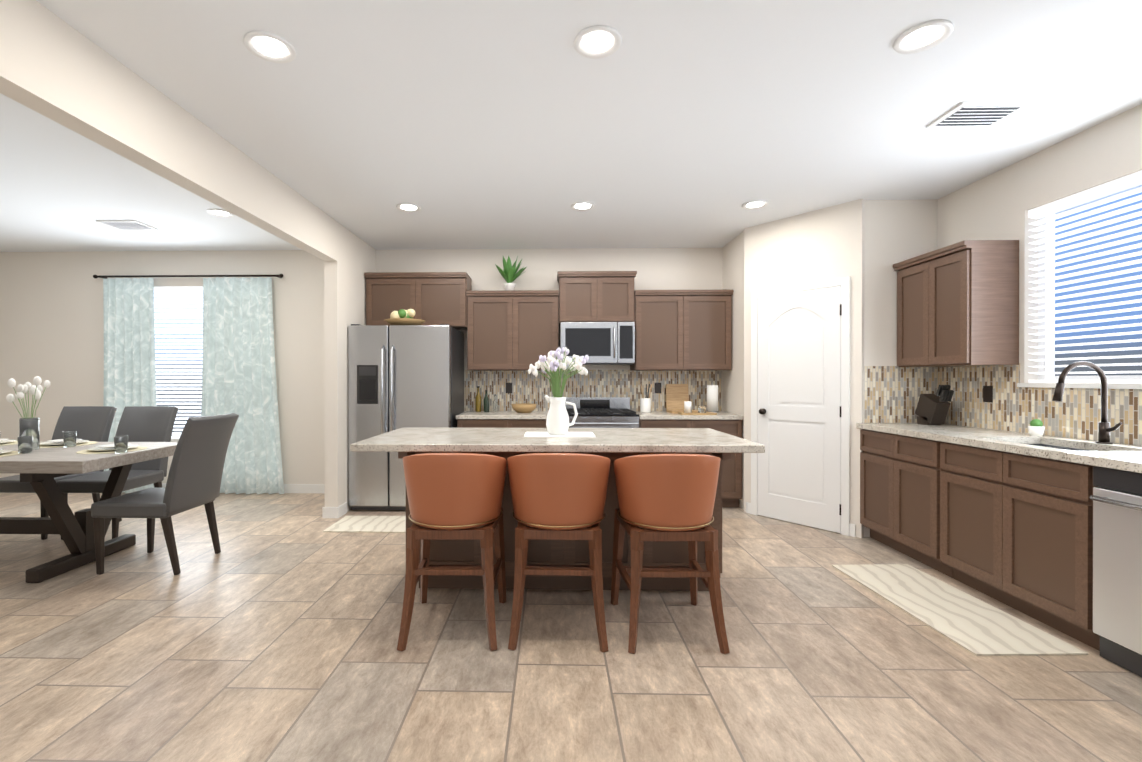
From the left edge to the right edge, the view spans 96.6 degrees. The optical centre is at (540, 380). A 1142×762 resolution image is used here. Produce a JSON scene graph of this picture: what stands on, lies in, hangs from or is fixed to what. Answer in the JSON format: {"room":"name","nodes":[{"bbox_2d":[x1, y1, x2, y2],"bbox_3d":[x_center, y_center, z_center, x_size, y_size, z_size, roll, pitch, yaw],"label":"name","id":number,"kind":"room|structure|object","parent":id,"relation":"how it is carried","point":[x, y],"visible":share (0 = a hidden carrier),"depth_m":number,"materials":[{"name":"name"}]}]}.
{"room":"kitchen","nodes":[
{"label":"kitchen","id":0,"kind":"room"},
{"bbox_2d":[0,0,375,511],"bbox_3d":[-1.981,-0.093,1.650,0.120,2.700,7.950,0,0,1],"label":"wall","id":1,"kind":"structure","parent":0,"point":[55,68],"depth_m":2.71,"materials":[{"name":"beige paint"}]},
{"bbox_2d":[0,248,722,483],"bbox_3d":[-1.511,-0.104,5.675,9.750,2.700,0.120,0,0,1],"label":"wall","id":2,"kind":"structure","parent":0,"point":[51,319],"depth_m":5.65,"materials":[{"name":"beige paint"}]},
{"bbox_2d":[154,293,202,440],"bbox_3d":[-3.876,-0.190,5.718,1.260,1.728,0.136,0,0,1],"label":"window","id":3,"kind":"structure","parent":2,"relation":"in","point":[178,364],"depth_m":5.78,"materials":[{"name":"white glass"}]},
{"bbox_2d":[154,287,202,438],"bbox_3d":[-3.876,-0.204,5.700,1.212,1.698,0.056,0,0,1],"label":"window blinds","id":4,"kind":"object","parent":3,"relation":"attached to","point":[169,300],"visible":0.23,"depth_m":5.70,"materials":[{"name":"white plastic"}]},
{"bbox_2d":[93,274,282,278],"bbox_3d":[-3.878,-1.154,5.613,2.122,0.044,0.106,0,0,1],"label":"curtain rod","id":5,"kind":"object","parent":2,"relation":"attached to","point":[107,276],"visible":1,"depth_m":5.57,"materials":[{"name":"black metal"}]},
{"bbox_2d":[103,278,156,493],"bbox_3d":[-4.529,0.050,5.601,0.640,2.368,0.108,0,0,1],"label":"curtain","id":6,"kind":"object","parent":5,"relation":"hanging from","point":[129,353],"visible":0.58,"depth_m":5.59,"materials":[{"name":"fabric"}]},
{"bbox_2d":[201,277,283,493],"bbox_3d":[-3.289,0.050,5.572,0.960,2.368,0.107,0,0,1],"label":"curtain","id":7,"kind":"object","parent":5,"relation":"hanging from","point":[238,370],"visible":0.83,"depth_m":5.57,"materials":[{"name":"fabric"}]},
{"bbox_2d":[162,483,323,492],"bbox_3d":[-4.107,1.196,5.673,4.320,0.100,0.013,0,0,1],"label":"baseboard","id":8,"kind":"structure","parent":2,"relation":"attached to","point":[288,488],"depth_m":5.63,"materials":[{"name":"white"}]},
{"bbox_2d":[364,272,471,329],"bbox_3d":[-1.292,-0.843,5.423,1.056,0.560,0.363,0,0,1],"label":"upper cabinet","id":9,"kind":"object","parent":2,"relation":"attached to","point":[434,298],"visible":0.81,"depth_m":5.27,"materials":[{"name":"brown wood"}]},
{"bbox_2d":[467,290,558,370],"bbox_3d":[-0.284,-0.523,5.405,0.951,0.820,0.353,0,0,1],"label":"upper cabinet","id":10,"kind":"object","parent":2,"relation":"attached to","point":[512,330],"visible":0.81,"depth_m":5.26,"materials":[{"name":"brown wood"}]},
{"bbox_2d":[495,256,525,289],"bbox_3d":[-0.304,-1.137,5.448,0.333,0.407,0.341,0,0,1],"label":"potted plant","id":11,"kind":"object","parent":10,"relation":"on","point":[509,274],"visible":1,"depth_m":5.37,"materials":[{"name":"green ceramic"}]},
{"bbox_2d":[465,370,721,410],"bbox_3d":[0.568,0.103,5.565,2.811,0.454,0.002,0,0,1],"label":"tile backsplash","id":12,"kind":"structure","parent":2,"relation":"attached to","point":[527,387],"depth_m":5.56,"materials":[{"name":"tile"}]},
{"bbox_2d":[506,383,511,392],"bbox_3d":[-0.348,0.076,5.582,0.072,0.116,0.006,0,0,1],"label":"electrical outlet","id":13,"kind":"object","parent":12,"relation":"attached to","point":[508,387],"visible":1,"depth_m":5.58,"materials":[{"name":"brown plastic"}]},
{"bbox_2d":[655,383,660,392],"bbox_3d":[1.282,0.076,5.544,0.072,0.116,0.006,0,0,1],"label":"electrical outlet","id":14,"kind":"object","parent":12,"relation":"attached to","point":[657,387],"visible":1,"depth_m":5.54,"materials":[{"name":"brown plastic"}]},
{"bbox_2d":[557,271,636,325],"bbox_3d":[0.583,-0.863,5.374,0.812,0.520,0.373,0,0,1],"label":"upper cabinet","id":15,"kind":"object","parent":2,"relation":"attached to","point":[596,296],"visible":0.98,"depth_m":5.22,"materials":[{"name":"brown wood"}]},
{"bbox_2d":[560,322,634,364],"bbox_3d":[0.582,-0.387,5.331,0.752,0.429,0.460,0,0,1],"label":"microwave","id":16,"kind":"object","parent":15,"relation":"attached to","point":[605,343],"visible":0.94,"depth_m":5.14,"materials":[{"name":"grey metal"}]},
{"bbox_2d":[630,290,732,370],"bbox_3d":[1.472,-0.523,5.364,0.994,0.820,0.353,0,0,1],"label":"upper cabinet","id":17,"kind":"object","parent":2,"relation":"attached to","point":[683,330],"visible":0.94,"depth_m":5.22,"materials":[{"name":"brown wood"}]},
{"bbox_2d":[0,492,1141,761],"bbox_3d":[-1.572,1.307,1.794,9.970,0.100,8.250,0,0,1],"label":"floor","id":18,"kind":"structure","parent":0,"point":[270,632],"depth_m":2.23,"materials":[{"name":"tile"}]},
{"bbox_2d":[0,406,116,539],"bbox_3d":[-4.118,0.742,4.332,0.490,1.019,0.708,0,0,1],"label":"dining chair","id":19,"kind":"object","parent":18,"relation":"on","point":[91,423],"visible":0.29,"depth_m":4.55,"materials":[{"name":"grey fabric"}]},
{"bbox_2d":[0,442,177,582],"bbox_3d":[-3.677,0.864,3.518,1.920,0.775,0.940,0,0,1],"label":"dining table","id":20,"kind":"object","parent":18,"relation":"on","point":[40,469],"visible":0.92,"depth_m":3.36,"materials":[{"name":"brown wood"}]},
{"bbox_2d":[0,431,17,445],"bbox_3d":[-4.127,0.421,3.807,0.388,0.110,0.380,0,0,1],"label":"place setting","id":21,"kind":"object","parent":20,"relation":"on","point":[4,441],"visible":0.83,"depth_m":3.84,"materials":[{"name":"beige ceramic"}]},
{"bbox_2d":[0,436,32,456],"bbox_3d":[-3.570,0.422,3.244,0.388,0.110,0.380,0,0,1],"label":"place setting","id":22,"kind":"object","parent":20,"relation":"on","point":[25,444],"visible":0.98,"depth_m":3.33,"materials":[{"name":"beige"}]},
{"bbox_2d":[6,376,50,449],"bbox_3d":[-3.543,0.221,3.522,0.213,0.510,0.220,0,0,1],"label":"vase","id":23,"kind":"object","parent":20,"relation":"on","point":[29,426],"visible":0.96,"depth_m":3.49,"materials":[{"name":"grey glass"}]},
{"bbox_2d":[40,431,97,447],"bbox_3d":[-3.557,0.421,3.794,0.388,0.110,0.380,0,0,1],"label":"place setting","id":24,"kind":"object","parent":20,"relation":"on","point":[69,439],"visible":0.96,"depth_m":3.68,"materials":[{"name":"beige ceramic"}]},
{"bbox_2d":[76,436,147,453],"bbox_3d":[-2.943,0.421,3.499,0.388,0.110,0.380,0,0,1],"label":"place setting","id":25,"kind":"object","parent":20,"relation":"on","point":[121,444],"visible":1,"depth_m":3.39,"materials":[{"name":"beige ceramic"}]},
{"bbox_2d":[56,406,177,539],"bbox_3d":[-3.549,0.742,4.318,0.490,1.019,0.708,0,0,1],"label":"dining chair","id":26,"kind":"object","parent":18,"relation":"on","point":[146,423],"visible":0.69,"depth_m":4.47,"materials":[{"name":"grey fabric"}]},
{"bbox_2d":[91,413,238,574],"bbox_3d":[-2.534,0.744,3.490,0.708,1.019,0.490,0,0,1],"label":"chair","id":27,"kind":"object","parent":18,"relation":"on","point":[194,479],"visible":1,"depth_m":3.33,"materials":[{"name":"grey fabric"}]},
{"bbox_2d":[323,516,405,532],"bbox_3d":[-1.360,1.244,4.425,0.870,0.008,0.480,0,0,1],"label":"area rug","id":28,"kind":"object","parent":18,"relation":"on","point":[385,524],"visible":0.64,"depth_m":4.39,"materials":[{"name":"fabric"}]},
{"bbox_2d":[348,324,463,509],"bbox_3d":[-1.341,0.351,5.183,0.977,1.792,0.849,0,0,1],"label":"refrigerator","id":29,"kind":"object","parent":18,"relation":"on","point":[408,376],"visible":0.79,"depth_m":4.83,"materials":[{"name":"grey metal"}]},
{"bbox_2d":[385,309,424,324],"bbox_3d":[-1.341,-0.620,5.024,0.400,0.192,0.400,0,0,1],"label":"bowl","id":30,"kind":"object","parent":29,"relation":"on","point":[402,317],"visible":0.92,"depth_m":4.93,"materials":[{"name":"brown wood"}]},
{"bbox_2d":[397,453,506,650],"bbox_3d":[-0.437,0.798,2.622,0.529,0.921,0.548,0,0,0],"label":"bar stool","id":31,"kind":"object","parent":18,"relation":"on","point":[452,496],"visible":1,"depth_m":2.42,"materials":[{"name":"brown leather"}]},
{"bbox_2d":[402,452,501,588],"bbox_3d":[-0.521,0.810,3.259,0.559,0.884,0.548,0,0,1],"label":"base cabinet","id":32,"kind":"object","parent":18,"relation":"on","point":[456,551],"depth_m":3.00,"materials":[{"name":"brown wood"}]},
{"bbox_2d":[457,419,546,427],"bbox_3d":[-0.313,0.810,5.277,1.005,0.874,0.617,0,0,1],"label":"base cabinet","id":33,"kind":"object","parent":18,"relation":"on","point":[501,423],"visible":0.21,"depth_m":4.97,"materials":[{"name":"brown wood"}]},
{"bbox_2d":[455,411,547,418],"bbox_3d":[-0.318,0.352,5.266,1.015,0.040,0.637,0,0,1],"label":"countertop","id":34,"kind":"structure","parent":33,"relation":"on","point":[501,415],"depth_m":4.96,"materials":[{"name":"stone"}]},
{"bbox_2d":[475,386,480,411],"bbox_3d":[-0.671,0.193,5.466,0.062,0.276,0.062,0,0,-14],"label":"bottle","id":35,"kind":"object","parent":34,"relation":"on","point":[478,397],"depth_m":5.44,"materials":[{"name":"yellow glass"}]},
{"bbox_2d":[484,390,488,411],"bbox_3d":[-0.581,0.213,5.434,0.058,0.236,0.058,0,0,-14],"label":"bottle","id":36,"kind":"object","parent":34,"relation":"on","point":[486,403],"depth_m":5.41,"materials":[{"name":"green glass"}]},
{"bbox_2d":[493,394,497,411],"bbox_3d":[-0.491,0.238,5.472,0.050,0.186,0.050,0,0,-14],"label":"bottle","id":37,"kind":"object","parent":34,"relation":"on","point":[495,404],"depth_m":5.45,"materials":[{"name":"clear glass"}]},
{"bbox_2d":[511,403,536,412],"bbox_3d":[-0.174,0.286,5.324,0.270,0.090,0.266,0,0,1],"label":"bowl","id":38,"kind":"object","parent":34,"relation":"on","point":[524,408],"visible":1,"depth_m":5.24,"materials":[{"name":"brown wood"}]},
{"bbox_2d":[502,452,577,589],"bbox_3d":[-0.088,0.810,3.249,0.593,0.884,0.548,0,0,1],"label":"base cabinet","id":39,"kind":"object","parent":18,"relation":"on","point":[540,551],"depth_m":2.99,"materials":[{"name":"brown wood"}]},
{"bbox_2d":[507,453,609,651],"bbox_3d":[0.092,0.798,2.619,0.529,0.921,0.548,0,0,2],"label":"bar stool","id":40,"kind":"object","parent":18,"relation":"on","point":[558,496],"visible":1,"depth_m":2.41,"materials":[{"name":"brown leather"}]},
{"bbox_2d":[565,397,638,427],"bbox_3d":[0.578,0.712,5.182,0.764,1.070,0.722,0,0,1],"label":"range","id":41,"kind":"object","parent":18,"relation":"on","point":[604,412],"visible":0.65,"depth_m":4.93,"materials":[{"name":"silver metal"}]},
{"bbox_2d":[578,452,653,589],"bbox_3d":[0.362,0.810,3.239,0.594,0.884,0.548,0,0,1],"label":"base cabinet","id":42,"kind":"object","parent":18,"relation":"on","point":[611,501],"depth_m":2.97,"materials":[{"name":"brown wood"}]},
{"bbox_2d":[350,427,764,452],"bbox_3d":[0.089,0.348,3.088,2.150,0.040,0.920,0,0,1],"label":"countertop","id":43,"kind":"structure","parent":42,"relation":"on","point":[658,440],"depth_m":2.76,"materials":[{"name":"stone"}]},
{"bbox_2d":[524,347,595,436],"bbox_3d":[0.114,0.061,3.100,0.420,0.534,0.340,0,0,1],"label":"pitcher","id":44,"kind":"object","parent":43,"relation":"on","point":[558,424],"visible":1,"depth_m":3.06,"materials":[{"name":"white ceramic"}]},
{"bbox_2d":[611,454,729,653],"bbox_3d":[0.637,0.798,2.597,0.529,0.921,0.548,0,0,0],"label":"bar stool","id":45,"kind":"object","parent":18,"relation":"on","point":[666,497],"visible":1,"depth_m":2.40,"materials":[{"name":"brown leather"}]},
{"bbox_2d":[639,419,741,506],"bbox_3d":[1.467,0.810,5.236,0.996,0.874,0.617,0,0,1],"label":"base cabinet","id":46,"kind":"object","parent":18,"relation":"on","point":[731,482],"visible":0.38,"depth_m":4.93,"materials":[{"name":"brown wood"}]},
{"bbox_2d":[636,411,742,419],"bbox_3d":[1.467,0.352,5.224,0.996,0.040,0.637,0,0,1],"label":"countertop","id":47,"kind":"structure","parent":46,"relation":"on","point":[665,415],"depth_m":4.91,"materials":[{"name":"stone"}]},
{"bbox_2d":[640,384,651,412],"bbox_3d":[1.110,0.181,5.354,0.115,0.301,0.107,0,0,1],"label":"utensil crock","id":48,"kind":"object","parent":47,"relation":"on","point":[645,404],"visible":1,"depth_m":5.31,"materials":[{"name":"white ceramic"}]},
{"bbox_2d":[666,384,707,413],"bbox_3d":[1.527,0.182,5.343,0.360,0.300,0.357,0,0,1],"label":"cutting board","id":49,"kind":"object","parent":47,"relation":"on","point":[677,395],"visible":0.68,"depth_m":5.49,"materials":[{"name":"beige wood"}]},
{"bbox_2d":[678,401,716,414],"bbox_3d":[1.550,0.268,5.029,0.340,0.130,0.170,0,0,1],"label":"tray","id":50,"kind":"object","parent":47,"relation":"on","point":[688,408],"visible":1,"depth_m":5.00,"materials":[{"name":"brown wood"}]},
{"bbox_2d":[707,383,719,412],"bbox_3d":[1.807,0.174,5.338,0.148,0.315,0.150,0,0,1],"label":"paper towel holder","id":51,"kind":"object","parent":47,"relation":"on","point":[712,397],"visible":0.83,"depth_m":5.29,"materials":[{"name":"white paper"}]},
{"bbox_2d":[654,453,729,590],"bbox_3d":[0.795,0.810,3.228,0.560,0.884,0.548,0,0,1],"label":"base cabinet","id":52,"kind":"object","parent":18,"relation":"on","point":[666,553],"depth_m":2.97,"materials":[{"name":"brown wood"}]},
{"bbox_2d":[860,429,952,577],"bbox_3d":[2.846,0.815,3.639,0.617,0.874,0.840,0,0,1],"label":"base cabinet","id":53,"kind":"object","parent":18,"relation":"on","point":[900,493],"visible":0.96,"depth_m":3.57,"materials":[{"name":"brown wood"}]},
{"bbox_2d":[832,564,1087,655],"bbox_3d":[2.239,1.249,2.880,0.564,0.008,1.140,0,0,1],"label":"kitchen rug","id":54,"kind":"object","parent":18,"relation":"on","point":[973,625],"visible":0.93,"depth_m":2.71,"materials":[{"name":"fabric"}]},
{"bbox_2d":[940,442,1099,650],"bbox_3d":[2.825,0.817,2.760,0.617,0.874,0.910,0,0,1],"label":"base cabinet","id":55,"kind":"object","parent":18,"relation":"on","point":[1016,531],"visible":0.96,"depth_m":2.66,"materials":[{"name":"brown wood"}]},
{"bbox_2d":[856,423,1141,472],"bbox_3d":[2.806,0.451,2.361,0.637,0.221,3.395,0,0,1],"label":"countertop","id":56,"kind":"structure","parent":55,"relation":"on","point":[1125,457],"depth_m":2.89,"materials":[{"name":"stone"}]},
{"bbox_2d":[915,385,953,424],"bbox_3d":[2.993,0.182,3.854,0.100,0.308,0.280,0,0,1],"label":"knife block","id":57,"kind":"object","parent":56,"relation":"on","point":[932,409],"visible":1,"depth_m":3.82,"materials":[{"name":"brown wood"}]},
{"bbox_2d":[1028,419,1044,435],"bbox_3d":[3.045,0.285,3.118,0.080,0.104,0.080,0,0,1],"label":"pot","id":58,"kind":"object","parent":56,"relation":"on","point":[1036,427],"visible":1,"depth_m":3.10,"materials":[{"name":"white ceramic"}]},
{"bbox_2d":[1052,361,1122,443],"bbox_3d":[2.942,0.115,2.724,0.301,0.447,0.136,0,0,1],"label":"bronze faucet","id":59,"kind":"object","parent":56,"relation":"on","point":[1104,429],"visible":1,"depth_m":2.75,"materials":[{"name":"grey metal"}]},
{"bbox_2d":[1090,466,1141,676],"bbox_3d":[2.757,0.817,2.001,0.623,0.868,0.600,0,0,1],"label":"dishwasher","id":60,"kind":"object","parent":18,"relation":"on","point":[1116,497],"visible":0.88,"depth_m":2.20,"materials":[{"name":"grey metal"}]},
{"bbox_2d":[0,0,1141,251],"bbox_3d":[-1.572,-1.493,1.786,9.970,0.100,8.250,0,0,1],"label":"ceiling","id":61,"kind":"structure","parent":0,"point":[492,124],"depth_m":2.73,"materials":[{"name":"white paint"}]},
{"bbox_2d":[96,220,157,229],"bbox_3d":[-3.829,-1.441,4.705,0.360,0.020,0.260,0,0,1],"label":"ceiling vent","id":62,"kind":"object","parent":61,"relation":"in","point":[127,224],"visible":1,"depth_m":4.67,"materials":[{"name":"white metal"}]},
{"bbox_2d":[206,209,233,217],"bbox_3d":[-2.757,-1.444,4.370,0.204,0.012,0.204,0,0,1],"label":"recessed light","id":63,"kind":"object","parent":61,"relation":"in","point":[220,213],"visible":0.92,"depth_m":4.37,"materials":[{"name":"white paint"}]},
{"bbox_2d":[243,31,295,62],"bbox_3d":[-1.167,-1.438,2.192,0.204,0.012,0.204,0,0,1],"label":"recessed light","id":64,"kind":"object","parent":61,"relation":"in","point":[267,49],"visible":1,"depth_m":2.19,"materials":[{"name":"white paint"}]},
{"bbox_2d":[396,203,420,211],"bbox_3d":[-1.100,-1.444,4.231,0.204,0.012,0.204,0,0,1],"label":"recessed light","id":65,"kind":"object","parent":61,"relation":"in","point":[407,207],"visible":0.98,"depth_m":4.22,"materials":[{"name":"white paint"}]},
{"bbox_2d":[571,201,594,210],"bbox_3d":[0.350,-1.444,4.197,0.204,0.012,0.204,0,0,1],"label":"recessed light","id":66,"kind":"object","parent":61,"relation":"in","point":[583,206],"visible":1,"depth_m":4.20,"materials":[{"name":"white paint"}]},
{"bbox_2d":[574,25,621,58],"bbox_3d":[0.242,-1.438,2.159,0.204,0.012,0.204,0,0,1],"label":"recessed light","id":67,"kind":"object","parent":61,"relation":"in","point":[596,44],"visible":0.98,"depth_m":2.15,"materials":[{"name":"white paint"}]},
{"bbox_2d":[742,200,768,209],"bbox_3d":[1.760,-1.444,4.164,0.204,0.012,0.204,0,0,1],"label":"recessed light","id":68,"kind":"object","parent":61,"relation":"in","point":[755,204],"visible":0.98,"depth_m":4.15,"materials":[{"name":"white paint"}]},
{"bbox_2d":[893,19,953,53],"bbox_3d":[1.602,-1.438,2.127,0.204,0.012,0.204,0,0,1],"label":"recessed light","id":69,"kind":"object","parent":61,"relation":"in","point":[924,38],"visible":0.96,"depth_m":2.12,"materials":[{"name":"white paint"}]},
{"bbox_2d":[926,101,1033,128],"bbox_3d":[2.366,-1.435,2.749,0.360,0.020,0.260,0,0,1],"label":"ceiling vent","id":70,"kind":"object","parent":61,"relation":"in","point":[976,114],"visible":1,"depth_m":2.73,"materials":[{"name":"white metal"}]},
{"bbox_2d":[722,231,743,509],"bbox_3d":[2.023,-0.103,5.167,0.100,2.700,0.730,0,0,1],"label":"wall","id":71,"kind":"structure","parent":0,"point":[733,378],"depth_m":5.11,"materials":[{"name":"beige paint"}]},
{"bbox_2d":[744,199,864,537],"bbox_3d":[2.286,-0.101,4.467,0.100,2.700,1.010,0,0,-38],"label":"wall","id":72,"kind":"structure","parent":0,"point":[827,243],"depth_m":4.29,"materials":[{"name":"beige paint"}]},
{"bbox_2d":[751,276,849,535],"bbox_3d":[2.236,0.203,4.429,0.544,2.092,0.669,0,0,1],"label":"pantry door","id":73,"kind":"structure","parent":72,"relation":"in","point":[800,389],"depth_m":4.39,"materials":[{"name":"white wood"}]},
{"bbox_2d":[747,502,855,536],"bbox_3d":[2.240,1.199,4.435,0.013,0.100,0.925,0,0,-38],"label":"baseboard","id":74,"kind":"structure","parent":72,"relation":"attached to","point":[852,530],"depth_m":4.09,"materials":[{"name":"white"}]},
{"bbox_2d":[864,199,936,536],"bbox_3d":[2.849,-0.100,4.112,0.640,2.700,0.100,0,0,1],"label":"wall","id":75,"kind":"structure","parent":0,"point":[897,231],"depth_m":4.06,"materials":[{"name":"beige paint"}]},
{"bbox_2d":[937,104,1141,449],"bbox_3d":[3.188,-0.093,1.528,0.160,2.700,7.950,0,0,1],"label":"wall","id":76,"kind":"structure","parent":0,"point":[999,204],"depth_m":3.30,"materials":[{"name":"beige paint"}]},
{"bbox_2d":[893,240,1018,366],"bbox_3d":[2.979,-0.519,3.696,0.353,0.820,0.707,0,0,1],"label":"upper cabinet","id":77,"kind":"object","parent":76,"relation":"attached to","point":[958,304],"visible":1,"depth_m":3.41,"materials":[{"name":"brown wood"}]},
{"bbox_2d":[864,363,1141,445],"bbox_3d":[2.810,0.112,2.363,0.634,0.454,3.399,0,0,1],"label":"tile backsplash","id":78,"kind":"structure","parent":76,"relation":"attached to","point":[892,394],"depth_m":3.48,"materials":[{"name":"tile"}]},
{"bbox_2d":[983,386,992,401],"bbox_3d":[3.150,0.092,3.575,0.006,0.116,0.072,0,0,1],"label":"electrical outlet","id":79,"kind":"object","parent":78,"relation":"attached to","point":[987,393],"visible":1,"depth_m":3.57,"materials":[{"name":"brown plastic"}]},
{"bbox_2d":[1017,184,1141,388],"bbox_3d":[3.199,-0.531,2.502,0.176,1.148,1.660,0,0,1],"label":"window","id":80,"kind":"structure","parent":76,"relation":"in","point":[1127,376],"depth_m":2.99,"materials":[{"name":"white paint"}]},
{"bbox_2d":[1028,170,1141,383],"bbox_3d":[3.185,-0.546,2.902,0.056,1.118,0.792,0,0,1],"label":"window blinds","id":81,"kind":"object","parent":80,"relation":"attached to","point":[1049,210],"visible":1,"depth_m":2.96,"materials":[{"name":"white plastic"}]}
]}

